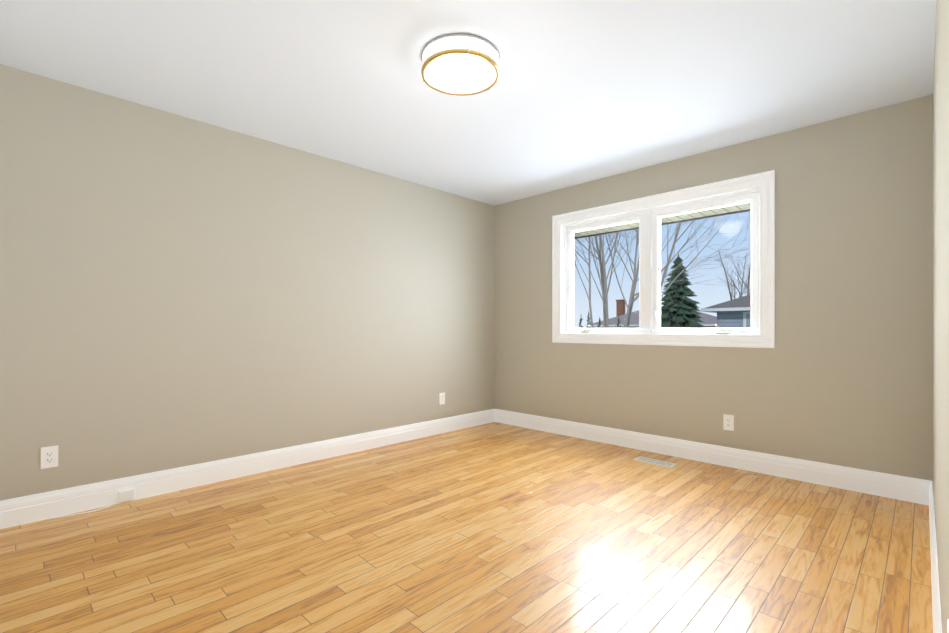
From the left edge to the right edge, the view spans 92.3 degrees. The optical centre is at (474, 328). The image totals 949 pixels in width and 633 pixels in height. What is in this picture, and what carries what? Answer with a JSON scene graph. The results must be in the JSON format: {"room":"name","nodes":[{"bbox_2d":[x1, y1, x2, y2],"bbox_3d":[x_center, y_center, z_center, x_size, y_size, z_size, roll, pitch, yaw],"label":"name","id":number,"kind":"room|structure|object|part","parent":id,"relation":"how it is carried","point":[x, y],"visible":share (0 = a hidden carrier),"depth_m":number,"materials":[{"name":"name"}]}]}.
{"room":"empty bedroom","nodes":[
{"label":"empty bedroom","id":0,"kind":"room"},
{"bbox_2d":[0,64,494,500],"bbox_3d":[-1.399,-0.172,3.647,0.200,2.440,4.830,0,0,45],"label":"wall","id":1,"kind":"structure","parent":0,"point":[177,291],"depth_m":3.07,"materials":[{"name":"beige paint"}]},
{"bbox_2d":[41,445,57,468],"bbox_3d":[-2.356,0.711,2.527,0.008,0.118,0.072,0,0,45],"label":"electrical outlet","id":2,"kind":"object","parent":1,"relation":"attached to","point":[49,456],"visible":1,"depth_m":2.52,"materials":[{"name":"white plastic"}]},
{"bbox_2d":[0,409,494,528],"bbox_3d":[-1.322,0.976,3.572,0.016,0.145,4.430,0,0,45],"label":"baseboard","id":3,"kind":"structure","parent":1,"relation":"attached to","point":[35,507],"depth_m":3.08,"materials":[{"name":"white wood"}]},
{"bbox_2d":[439,392,444,404],"bbox_3d":[-0.325,0.703,4.590,0.008,0.118,0.072,0,0,45],"label":"electrical outlet","id":4,"kind":"object","parent":1,"relation":"attached to","point":[441,398],"visible":1,"depth_m":4.58,"materials":[{"name":"white plastic"}]},
{"bbox_2d":[0,422,932,632],"bbox_3d":[-0.082,1.123,2.352,3.896,0.150,4.830,0,0,45],"label":"floor","id":5,"kind":"structure","parent":0,"point":[494,527],"depth_m":2.15,"materials":[{"name":"brown wood"}]},
{"bbox_2d":[48,488,134,518],"bbox_3d":[-2.199,1.013,2.635,0.047,0.077,0.386,0,0,45],"label":"cable box","id":6,"kind":"object","parent":5,"relation":"on","point":[126,495],"visible":1,"depth_m":2.73,"materials":[{"name":"white"}]},
{"bbox_3d":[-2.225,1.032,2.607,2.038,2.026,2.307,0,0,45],"label":"cord","id":7,"kind":"part","parent":6,"relation":"part of","materials":[{"name":"white plastic"}]},
{"bbox_2d":[633,456,676,467],"bbox_3d":[1.418,1.045,3.587,0.300,0.006,0.125,0,0,45],"label":"floor vent","id":8,"kind":"object","parent":5,"relation":"in","point":[655,462],"visible":1,"depth_m":3.58,"materials":[{"name":"white metal"}]},
{"bbox_2d":[0,0,936,205],"bbox_3d":[-0.082,-1.467,2.351,3.896,0.150,4.830,0,0,45],"label":"ceiling","id":9,"kind":"structure","parent":0,"point":[582,91],"depth_m":2.46,"materials":[{"name":"white paint"}]},
{"bbox_2d":[421,33,498,95],"bbox_3d":[-0.070,-1.340,2.346,0.400,0.102,0.407,0,0,45],"label":"ceiling light","id":10,"kind":"object","parent":9,"relation":"attached to","point":[460,64],"visible":1,"depth_m":2.25,"materials":[{"name":"white"}]},
{"bbox_2d":[424,53,496,94],"bbox_3d":[-0.072,-1.298,2.343,0.370,0.016,0.370,0,0,45],"label":"diffuser","id":11,"kind":"object","parent":10,"relation":"attached to","point":[446,73],"depth_m":2.31,"materials":[{"name":"white glass"}]},
{"bbox_2d":[494,94,932,480],"bbox_3d":[1.542,-0.172,4.001,3.496,2.440,0.200,0,0,45],"label":"wall","id":12,"kind":"structure","parent":0,"point":[840,373],"depth_m":3.16,"materials":[{"name":"beige paint"}]},
{"bbox_2d":[561,187,758,332],"bbox_3d":[1.542,-0.497,3.998,1.748,1.118,0.200,0,0,45],"label":"liner","id":13,"kind":"object","parent":12,"relation":"attached to","point":[562,278],"visible":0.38,"depth_m":4.54,"materials":[{"name":"white wood"}]},
{"bbox_2d":[574,202,749,236],"bbox_3d":[1.981,-1.067,4.088,10.000,0.020,0.540,0,0,45],"label":"soffit","id":14,"kind":"structure","parent":12,"relation":"attached to","point":[722,210],"depth_m":4.33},
{"bbox_2d":[574,209,749,238],"bbox_3d":[2.181,-1.136,4.291,10.000,0.182,0.030,0,0,45],"label":"roof fascia","id":15,"kind":"object","parent":14,"relation":"attached to","point":[735,212],"depth_m":4.46,"materials":[{"name":"grey"}]},
{"bbox_2d":[552,170,774,347],"bbox_3d":[1.513,-0.497,3.969,1.900,1.270,0.157,0,0,45],"label":"window","id":16,"kind":"structure","parent":12,"relation":"in","point":[764,336],"depth_m":3.84,"materials":[{"name":"white wood"}]},
{"bbox_3d":[1.222,-0.487,4.291,0.807,1.068,0.046,0,0,45],"label":"window sash","id":17,"kind":"part","parent":16,"relation":"part of","materials":[{"name":"white plastic"}]},
{"bbox_3d":[1.224,-0.487,4.293,0.697,0.958,0.006,0,0,45],"label":"sash glass","id":18,"kind":"part","parent":16,"relation":"part of","materials":[{"name":"clear glass"}]},
{"bbox_3d":[1.840,-0.487,3.683,0.807,1.068,0.046,0,0,45],"label":"window sash","id":19,"kind":"part","parent":16,"relation":"part of","materials":[{"name":"white plastic"}]},
{"bbox_3d":[1.842,-0.487,3.685,0.697,0.958,0.006,0,0,45],"label":"sash glass","id":20,"kind":"part","parent":16,"relation":"part of","materials":[{"name":"clear glass"}]},
{"bbox_2d":[714,324,729,333],"bbox_3d":[1.911,0.005,3.526,0.102,0.084,0.048,0,0,45],"label":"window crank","id":21,"kind":"structure","parent":16,"relation":"attached to","point":[725,332],"depth_m":3.52,"materials":[{"name":"silver metal"}]},
{"bbox_2d":[495,409,930,505],"bbox_3d":[1.466,0.975,3.925,3.496,0.145,0.016,0,0,45],"label":"baseboard","id":22,"kind":"structure","parent":12,"relation":"attached to","point":[908,489],"depth_m":3.38,"materials":[{"name":"white wood"}]},
{"bbox_2d":[723,414,733,430],"bbox_3d":[1.935,0.713,3.471,0.072,0.118,0.006,0,0,45],"label":"outlet","id":23,"kind":"object","parent":12,"relation":"attached to","point":[725,416],"visible":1,"depth_m":3.47,"materials":[{"name":"white plastic"}]},
{"bbox_2d":[726,418,730,426],"bbox_3d":[1.932,0.713,3.468,0.034,0.067,0.002,0,0,45],"label":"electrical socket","id":24,"kind":"object","parent":23,"relation":"attached to","point":[728,423],"visible":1,"depth_m":3.47,"materials":[{"name":"white plastic"}]},
{"bbox_2d":[933,0,948,632],"bbox_3d":[1.235,-0.171,1.055,0.200,2.440,4.830,0,0,45],"label":"wall","id":25,"kind":"structure","parent":0,"point":[941,283],"depth_m":1.41,"materials":[{"name":"beige paint"}]},
{"bbox_2d":[929,481,941,632],"bbox_3d":[1.159,0.976,1.131,0.016,0.145,4.430,0,0,45],"label":"baseboard","id":26,"kind":"structure","parent":25,"relation":"attached to","point":[936,615],"depth_m":1.75,"materials":[{"name":"white wood"}]},
{"label":"outside","id":27,"kind":"structure","parent":0,"visible":0},
{"bbox_3d":[47.949,2.582,53.647,160.000,0.100,135.070,0,0,45],"label":"ground","id":28,"kind":"structure","parent":27,"visible":0},
{"bbox_2d":[586,299,716,326],"bbox_3d":[14.229,0.076,34.168,9.164,4.925,6.860,0,0,45],"label":"house","id":29,"kind":"structure","parent":28,"relation":"on","point":[634,317],"depth_m":33.67,"materials":[{"name":"beige"}]},
{"bbox_2d":[574,213,749,326],"bbox_3d":[14.496,-3.071,25.804,12.771,11.281,43.078,0,0,45],"label":"trees","id":30,"kind":"object","parent":28,"relation":"on","point":[678,284],"depth_m":15.21,"materials":[{"name":"beige plant"}]},
{"bbox_2d":[700,295,749,326],"bbox_3d":[16.373,-0.026,17.782,11.460,5.138,8.510,0,0,45],"label":"house","id":31,"kind":"structure","parent":28,"relation":"on","point":[743,305],"depth_m":18.34,"materials":[{"name":"grey"}]}
]}

